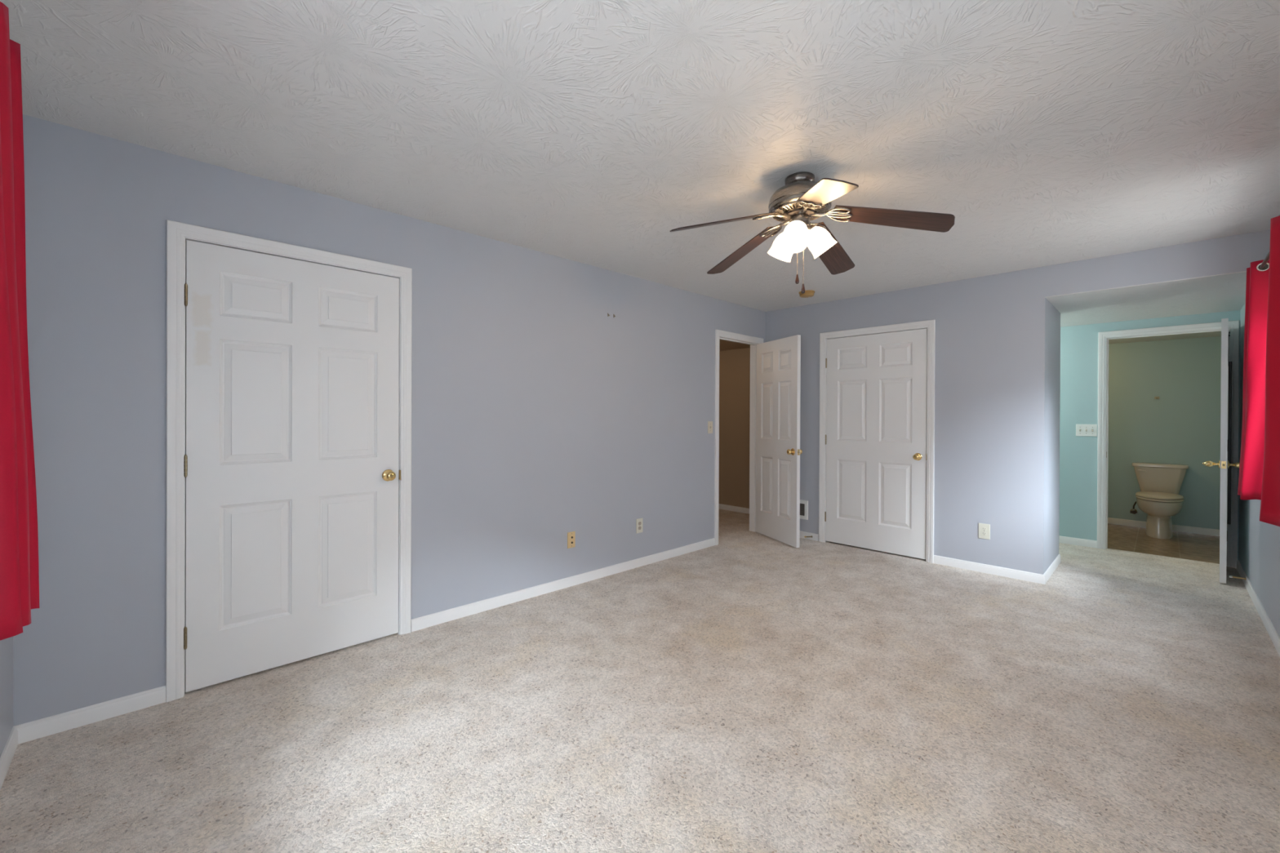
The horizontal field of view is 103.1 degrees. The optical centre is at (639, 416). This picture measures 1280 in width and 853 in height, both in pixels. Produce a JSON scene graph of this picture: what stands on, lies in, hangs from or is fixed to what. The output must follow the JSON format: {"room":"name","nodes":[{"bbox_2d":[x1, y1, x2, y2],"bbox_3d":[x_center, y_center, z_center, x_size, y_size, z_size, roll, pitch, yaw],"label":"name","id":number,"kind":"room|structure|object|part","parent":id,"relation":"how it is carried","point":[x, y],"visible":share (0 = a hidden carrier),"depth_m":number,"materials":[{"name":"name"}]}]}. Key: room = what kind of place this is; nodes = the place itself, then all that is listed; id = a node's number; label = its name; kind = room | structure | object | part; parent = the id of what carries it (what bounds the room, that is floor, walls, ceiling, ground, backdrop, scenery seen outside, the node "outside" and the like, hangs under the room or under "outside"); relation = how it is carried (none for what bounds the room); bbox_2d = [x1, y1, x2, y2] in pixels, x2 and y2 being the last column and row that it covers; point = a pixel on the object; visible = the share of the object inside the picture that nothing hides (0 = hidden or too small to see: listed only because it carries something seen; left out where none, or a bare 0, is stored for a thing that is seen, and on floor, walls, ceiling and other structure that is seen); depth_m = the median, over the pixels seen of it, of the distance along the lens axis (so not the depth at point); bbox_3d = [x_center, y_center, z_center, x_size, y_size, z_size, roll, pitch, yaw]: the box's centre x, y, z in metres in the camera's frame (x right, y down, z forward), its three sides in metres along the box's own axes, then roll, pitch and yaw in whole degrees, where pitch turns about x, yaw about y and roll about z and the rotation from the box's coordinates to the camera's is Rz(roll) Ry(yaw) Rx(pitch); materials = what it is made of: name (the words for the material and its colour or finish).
{"room":"empty bedroom","nodes":[
{"label":"empty bedroom","id":0,"kind":"room"},
{"bbox_2d":[0,636,13,757],"bbox_3d":[-1.180,0.056,0.584,0.150,2.440,3.697,0,0,-44],"label":"wall","id":1,"kind":"structure","parent":0,"point":[6,646],"depth_m":1.86,"materials":[{"name":"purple paint"}]},
{"bbox_2d":[0,726,17,790],"bbox_3d":[-1.179,1.240,0.698,0.012,0.070,3.547,0,0,-44],"label":"baseboard","id":2,"kind":"structure","parent":1,"relation":"attached to","point":[6,758],"depth_m":1.84,"materials":[{"name":"white paint"}]},
{"bbox_3d":[-0.780,-0.869,0.372,0.124,0.060,2.506,0,0,-44],"label":"curtain rod","id":3,"kind":"object","parent":1,"relation":"attached to","visible":0},
{"bbox_2d":[0,1,39,640],"bbox_3d":[-1.311,-0.218,0.999,0.118,1.390,0.664,0,0,-44],"label":"curtain","id":4,"kind":"object","parent":3,"relation":"hanging from","point":[19,534],"visible":1,"depth_m":1.14,"materials":[{"name":"red fabric"}]},
{"bbox_2d":[13,114,765,726],"bbox_3d":[-0.564,0.049,3.843,5.578,2.440,0.115,0,0,-44],"label":"wall","id":5,"kind":"structure","parent":0,"point":[540,415],"depth_m":3.03,"materials":[{"name":"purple paint"}]},
{"bbox_2d":[14,685,165,744],"bbox_3d":[-2.260,1.231,2.112,0.435,0.070,0.012,0,0,-44],"label":"baseboard","id":6,"kind":"structure","parent":5,"relation":"attached to","point":[40,728],"depth_m":2.10,"materials":[{"name":"white paint"}]},
{"bbox_2d":[165,219,412,702],"bbox_3d":[-1.763,0.198,2.664,1.054,2.138,0.134,0,0,-44],"label":"door frame","id":7,"kind":"structure","parent":5,"relation":"attached to","point":[177,233],"depth_m":2.30,"materials":[{"name":"white paint"}]},
{"bbox_2d":[183,240,400,692],"bbox_3d":[-1.741,0.226,2.643,0.939,2.056,0.160,0,0,-44],"label":"door","id":8,"kind":"structure","parent":5,"relation":"in","point":[291,473],"depth_m":2.57,"materials":[{"name":"white paint"}]},
{"bbox_3d":[-1.420,0.336,2.888,0.067,0.067,0.062,0,0,-44],"label":"knob","id":9,"kind":"part","parent":8,"relation":"part of","materials":[{"name":"gold metal"}]},
{"bbox_3d":[-1.398,0.338,2.958,0.006,0.057,0.032,0,0,-44],"label":"strike plate","id":10,"kind":"part","parent":8,"relation":"part of","materials":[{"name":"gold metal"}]},
{"bbox_2d":[410,537,715,631],"bbox_3d":[-0.303,1.234,4.016,2.918,0.070,0.012,0,0,-44],"label":"baseboard","id":11,"kind":"structure","parent":5,"relation":"attached to","point":[423,622],"depth_m":3.64,"materials":[{"name":"white paint"}]},
{"bbox_2d":[567,531,575,548],"bbox_3d":[-0.512,0.923,3.810,0.070,0.119,0.013,0,0,-44],"label":"cable jack plate","id":12,"kind":"object","parent":5,"relation":"attached to","point":[571,535],"visible":1,"depth_m":3.81,"materials":[{"name":"brown plastic"}]},
{"bbox_2d":[635,518,642,533],"bbox_3d":[-0.003,0.924,4.309,0.076,0.122,0.008,0,0,-44],"label":"wall outlet","id":13,"kind":"object","parent":5,"relation":"attached to","point":[638,522],"visible":1,"depth_m":4.30,"materials":[{"name":"beige plastic"}]},
{"bbox_2d":[707,421,712,433],"bbox_3d":[0.691,0.105,4.972,0.073,0.118,0.018,0,0,-44],"label":"light switch","id":14,"kind":"object","parent":5,"relation":"attached to","point":[709,423],"visible":1,"depth_m":4.97,"materials":[{"name":"beige plastic"}]},
{"bbox_2d":[714,328,763,545],"bbox_3d":[1.009,0.204,5.362,0.847,2.133,0.134,0,0,-44],"label":"door frame","id":15,"kind":"structure","parent":5,"relation":"attached to","point":[753,341],"depth_m":5.54,"materials":[{"name":"white paint"}]},
{"bbox_2d":[755,334,802,547],"bbox_3d":[1.408,0.236,5.233,0.160,2.050,0.731,0,0,-20],"label":"door","id":16,"kind":"structure","parent":5,"relation":"in","point":[778,451],"depth_m":5.18,"materials":[{"name":"white paint"}]},
{"bbox_3d":[1.460,0.342,4.941,0.062,0.067,0.067,0,0,-20],"label":"knob","id":17,"kind":"part","parent":16,"relation":"part of","materials":[{"name":"gold metal"}]},
{"bbox_2d":[0,508,1279,852],"bbox_3d":[1.313,1.306,4.240,9.124,0.060,5.747,0,0,-44],"label":"floor","id":18,"kind":"structure","parent":0,"point":[749,691],"depth_m":2.08,"materials":[{"name":"carpet"}]},
{"bbox_2d":[1131,462,1188,538],"bbox_3d":[5.693,0.912,5.578,0.722,0.766,0.448,0,0,-44],"label":"toilet","id":19,"kind":"object","parent":18,"relation":"on","point":[1160,484],"visible":1,"depth_m":5.56,"materials":[{"name":"beige ceramic"}]},
{"bbox_3d":[5.625,0.882,5.511,0.531,0.018,0.372,0,0,-44],"label":"seat","id":20,"kind":"part","parent":19,"relation":"part of","materials":[{"name":"beige plastic"}]},
{"bbox_3d":[5.627,0.852,5.513,0.526,0.028,0.368,0,0,-44],"label":"seat lid","id":21,"kind":"part","parent":19,"relation":"part of","materials":[{"name":"beige plastic"}]},
{"bbox_3d":[5.877,0.551,5.754,0.214,0.044,0.448,0,0,-44],"label":"tank lid","id":22,"kind":"part","parent":19,"relation":"part of","materials":[{"name":"beige ceramic"}]},
{"bbox_3d":[5.878,0.727,5.756,0.195,0.307,0.418,0,0,-44],"label":"tank","id":23,"kind":"part","parent":19,"relation":"part of","materials":[{"name":"beige ceramic"}]},
{"bbox_2d":[0,0,1279,311],"bbox_3d":[0.730,-1.212,2.479,5.628,0.100,3.862,0,0,-44],"label":"ceiling","id":24,"kind":"structure","parent":0,"point":[1051,132],"depth_m":1.93,"materials":[{"name":"white paint"}]},
{"bbox_2d":[798,289,814,297],"bbox_3d":[1.558,-1.142,4.752,0.144,0.046,0.144,0,0,-44],"label":"smoke detector","id":25,"kind":"object","parent":24,"relation":"attached to","point":[809,293],"visible":0.97,"depth_m":4.71,"materials":[{"name":"brown plastic"}]},
{"bbox_2d":[670,171,955,293],"bbox_3d":[0.795,-0.880,2.515,1.226,0.564,1.248,0,0,-44],"label":"ceiling fan","id":26,"kind":"object","parent":24,"relation":"hanging from","point":[802,200],"visible":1,"depth_m":2.40,"materials":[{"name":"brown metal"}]},
{"bbox_3d":[0.388,-0.914,2.385,0.515,0.006,0.136,-14,17,-13],"label":"blade","id":27,"kind":"part","parent":26,"relation":"part of","materials":[{"name":"brown wood"}]},
{"bbox_3d":[0.566,-0.914,2.823,0.136,0.006,0.515,-15,-6,-34],"label":"blade","id":28,"kind":"part","parent":26,"relation":"part of","materials":[{"name":"brown wood"}]},
{"bbox_3d":[0.728,-0.865,2.560,0.125,0.127,0.125,0,36,-32],"label":"lamp shade","id":29,"kind":"part","parent":26,"relation":"part of","materials":[{"name":"white glass"}]},
{"bbox_3d":[0.735,-0.864,2.399,0.125,0.127,0.125,0,-36,28],"label":"lamp shade","id":30,"kind":"part","parent":26,"relation":"part of","materials":[{"name":"white glass"}]},
{"bbox_3d":[0.739,-0.877,2.407,0.047,0.067,0.047,0,-36,28],"label":"bulb","id":31,"kind":"part","parent":26,"relation":"part of","materials":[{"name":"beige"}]},
{"bbox_3d":[0.764,-0.668,2.472,0.018,0.047,0.018,0,0,-44],"label":"pull knob","id":32,"kind":"part","parent":26,"relation":"part of","materials":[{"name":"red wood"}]},
{"bbox_3d":[0.787,-0.617,2.452,0.018,0.047,0.018,0,0,-44],"label":"pull knob","id":33,"kind":"part","parent":26,"relation":"part of","materials":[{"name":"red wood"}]},
{"bbox_3d":[0.871,-0.864,2.485,0.125,0.127,0.125,-36,1,-2],"label":"lamp shade","id":34,"kind":"part","parent":26,"relation":"part of","materials":[{"name":"white glass"}]},
{"bbox_3d":[0.749,-0.911,2.080,0.136,0.006,0.515,13,15,1],"label":"blade","id":35,"kind":"part","parent":26,"relation":"part of","materials":[{"name":"brown wood"}]},
{"bbox_3d":[1.038,-0.912,2.788,0.136,0.006,0.515,-15,-24,36],"label":"blade","id":36,"kind":"part","parent":26,"relation":"part of","materials":[{"name":"brown wood"}]},
{"bbox_3d":[1.151,-0.910,2.329,0.515,0.006,0.136,15,-7,21],"label":"blade","id":37,"kind":"part","parent":26,"relation":"part of","materials":[{"name":"brown wood"}]},
{"bbox_2d":[718,347,750,508],"bbox_3d":[1.373,0.168,6.775,0.100,2.200,1.585,0,0,-44],"label":"wall","id":38,"kind":"structure","parent":0,"point":[734,364],"depth_m":6.81,"materials":[{"name":"beige paint"}]},
{"bbox_2d":[718,503,749,514],"bbox_3d":[1.328,1.233,6.739,0.012,0.070,1.385,0,0,-44],"label":"baseboard","id":39,"kind":"structure","parent":38,"relation":"attached to","point":[725,507],"depth_m":6.80,"materials":[{"name":"white paint"}]},
{"bbox_2d":[719,339,750,351],"bbox_3d":[0.247,-0.954,5.740,3.159,0.100,1.485,0,0,-44],"label":"ceiling","id":40,"kind":"structure","parent":0,"point":[723,344],"depth_m":6.46,"materials":[{"name":"beige paint"}]},
{"bbox_2d":[765,229,1270,574],"bbox_3d":[2.723,0.061,4.382,0.115,2.440,3.697,0,0,-44],"label":"wall","id":41,"kind":"structure","parent":0,"point":[991,353],"depth_m":4.16,"materials":[{"name":"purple paint"}]},
{"bbox_2d":[800,499,808,519],"bbox_3d":[1.632,0.975,5.412,0.009,0.201,0.330,0,0,-44],"label":"air vent","id":42,"kind":"object","parent":41,"relation":"in","point":[803,504],"visible":0.36,"depth_m":5.32,"materials":[{"name":"white plastic"}]},
{"bbox_2d":[800,530,818,541],"bbox_3d":[1.605,1.238,5.437,0.012,0.070,0.638,0,0,-44],"label":"baseboard","id":43,"kind":"structure","parent":41,"relation":"attached to","point":[815,536],"depth_m":5.27,"materials":[{"name":"white paint"}]},
{"bbox_2d":[824,328,927,559],"bbox_3d":[2.223,0.240,4.838,0.160,2.044,0.939,0,0,-44],"label":"door","id":44,"kind":"structure","parent":41,"relation":"in","point":[877,384],"depth_m":4.79,"materials":[{"name":"white paint"}]},
{"bbox_3d":[2.461,0.358,4.523,0.062,0.067,0.067,0,0,-44],"label":"knob","id":45,"kind":"part","parent":44,"relation":"part of","materials":[{"name":"gold metal"}]},
{"bbox_2d":[818,319,935,563],"bbox_3d":[2.244,0.214,4.860,0.134,2.128,1.053,0,0,-44],"label":"door frame","id":46,"kind":"structure","parent":41,"relation":"attached to","point":[930,325],"depth_m":4.59,"materials":[{"name":"white paint"}]},
{"bbox_2d":[978,523,990,539],"bbox_3d":[2.830,0.942,4.182,0.008,0.124,0.080,0,0,-44],"label":"wall outlet","id":47,"kind":"object","parent":41,"relation":"attached to","point":[984,529],"visible":1,"depth_m":4.18,"materials":[{"name":"beige plastic"}]},
{"bbox_2d":[933,555,1044,584],"bbox_3d":[2.833,1.247,4.175,0.012,0.070,0.777,0,0,-44],"label":"baseboard","id":48,"kind":"structure","parent":41,"relation":"attached to","point":[975,566],"depth_m":4.14,"materials":[{"name":"white paint"}]},
{"bbox_2d":[1045,300,1060,570],"bbox_3d":[3.411,0.185,4.285,0.737,2.200,0.115,0,0,-44],"label":"wall","id":49,"kind":"structure","parent":0,"point":[1053,380],"depth_m":4.22,"materials":[{"name":"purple paint"}]},
{"bbox_2d":[1043,554,1060,583],"bbox_3d":[3.405,1.250,4.199,0.865,0.070,0.012,0,0,-44],"label":"baseboard","id":50,"kind":"structure","parent":49,"relation":"attached to","point":[1056,562],"depth_m":4.16,"materials":[{"name":"white paint"}]},
{"bbox_2d":[1044,271,1246,344],"bbox_3d":[4.105,-0.948,5.399,3.510,0.135,3.177,0,0,-44],"label":"ceiling","id":51,"kind":"structure","parent":0,"point":[1224,292],"depth_m":4.04,"materials":[{"name":"white paint"}]},
{"bbox_2d":[1058,310,1239,559],"bbox_3d":[4.088,0.184,5.475,0.115,2.200,3.057,0,0,-44],"label":"wall","id":52,"kind":"structure","parent":0,"point":[1078,344],"depth_m":5.07,"materials":[{"name":"teal paint"}]},
{"bbox_2d":[1058,535,1097,548],"bbox_3d":[3.759,1.247,5.721,0.012,0.070,2.056,0,0,-44],"label":"baseboard","id":53,"kind":"structure","parent":52,"relation":"attached to","point":[1064,540],"depth_m":5.08,"materials":[{"name":"white paint"}]},
{"bbox_2d":[1075,424,1097,436],"bbox_3d":[4.421,0.135,5.039,0.017,0.119,0.157,0,0,-44],"label":"light switch","id":54,"kind":"object","parent":52,"relation":"attached to","point":[1089,430],"visible":1,"depth_m":5.04,"materials":[{"name":"white plastic"}]},
{"bbox_2d":[1097,320,1239,568],"bbox_3d":[4.832,0.233,4.698,0.134,2.113,0.894,0,0,-44],"label":"door frame","id":55,"kind":"structure","parent":52,"relation":"attached to","point":[1104,337],"depth_m":4.74,"materials":[{"name":"white paint"}]},
{"bbox_2d":[1202,318,1239,583],"bbox_3d":[4.763,0.263,4.150,0.773,2.032,0.221,0,0,-41],"label":"door","id":56,"kind":"structure","parent":52,"relation":"in","point":[1223,464],"depth_m":3.90,"materials":[{"name":"white paint"}]},
{"bbox_3d":[4.484,0.370,3.992,0.062,0.062,0.093,0,0,-41],"label":"knob","id":57,"kind":"part","parent":56,"relation":"part of","materials":[{"name":"gold metal"}]},
{"bbox_3d":[4.479,0.370,3.902,0.001,0.056,0.025,0,0,-41],"label":"latch plate","id":58,"kind":"part","parent":56,"relation":"part of","materials":[{"name":"gold metal"}]},
{"bbox_2d":[1226,331,1231,524],"bbox_3d":[4.841,0.089,4.178,0.310,1.551,0.019,0,0,-41],"label":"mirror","id":59,"kind":"object","parent":56,"relation":"hanging from","point":[1229,363],"visible":0.96,"depth_m":4.08,"materials":[{"name":"black mirror"}]},
{"bbox_2d":[1226,376,1228,512],"bbox_3d":[4.837,0.212,4.182,0.275,1.270,0.006,0,0,-41],"label":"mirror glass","id":60,"kind":"object","parent":59,"relation":"attached to","point":[1228,376],"depth_m":4.08,"materials":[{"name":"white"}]},
{"bbox_3d":[4.568,0.371,3.895,0.062,0.062,0.093,0,0,-41],"label":"knob","id":61,"kind":"part","parent":56,"relation":"part of","materials":[{"name":"gold metal"}]},
{"bbox_2d":[1107,336,1221,529],"bbox_3d":[5.300,0.186,6.585,0.100,2.200,3.157,0,0,-44],"label":"wall","id":62,"kind":"structure","parent":0,"point":[1182,426],"depth_m":5.78,"materials":[{"name":"teal paint"}]},
{"bbox_2d":[1129,501,1137,514],"bbox_3d":[5.788,1.006,5.934,0.107,0.276,0.103,0,0,-44],"label":"supply valve","id":63,"kind":"object","parent":62,"relation":"attached to","point":[1133,510],"visible":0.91,"depth_m":5.94,"materials":[{"name":"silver metal"}]},
{"bbox_2d":[1107,517,1219,536],"bbox_3d":[5.255,1.251,6.549,0.012,0.070,2.957,0,0,-44],"label":"baseboard","id":64,"kind":"structure","parent":62,"relation":"attached to","point":[1111,521],"depth_m":5.72,"materials":[{"name":"white paint"}]},
{"bbox_2d":[1238,213,1279,637],"bbox_3d":[3.212,0.069,2.383,8.954,2.440,0.150,0,0,-44],"label":"wall","id":65,"kind":"structure","parent":0,"point":[1264,537],"depth_m":3.45,"materials":[{"name":"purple paint"}]},
{"bbox_2d":[1229,575,1246,580],"bbox_3d":[4.566,1.231,3.887,0.022,0.022,0.084,0,0,-44],"label":"door stop","id":66,"kind":"object","parent":65,"relation":"attached to","point":[1230,576],"visible":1,"depth_m":3.88,"materials":[{"name":"gold metal"}]},
{"bbox_2d":[1235,560,1279,657],"bbox_3d":[2.577,1.253,1.887,7.054,0.070,0.012,0,0,-44],"label":"baseboard","id":67,"kind":"structure","parent":65,"relation":"attached to","point":[1271,630],"depth_m":3.26,"materials":[{"name":"white paint"}]},
{"bbox_2d":[1259,252,1269,268],"bbox_3d":[3.099,-0.858,2.433,2.051,0.060,0.088,0,0,-44],"label":"curtain rod","id":68,"kind":"object","parent":65,"relation":"attached to","point":[1267,258],"visible":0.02,"depth_m":2.79,"materials":[{"name":"brown metal"}]},
{"bbox_2d":[1237,259,1269,500],"bbox_3d":[3.672,-0.203,3.038,0.359,1.390,0.118,0,0,-44],"label":"curtain","id":69,"kind":"object","parent":68,"relation":"hanging from","point":[1252,443],"visible":0.78,"depth_m":2.95,"materials":[{"name":"red fabric"}]},
{"bbox_2d":[1259,215,1279,526],"bbox_3d":[2.660,-0.204,2.038,0.108,1.390,0.734,0,0,41],"label":"curtain","id":70,"kind":"object","parent":68,"relation":"hanging from","point":[1269,513],"visible":1,"depth_m":2.29,"materials":[{"name":"red fabric"}]}
]}

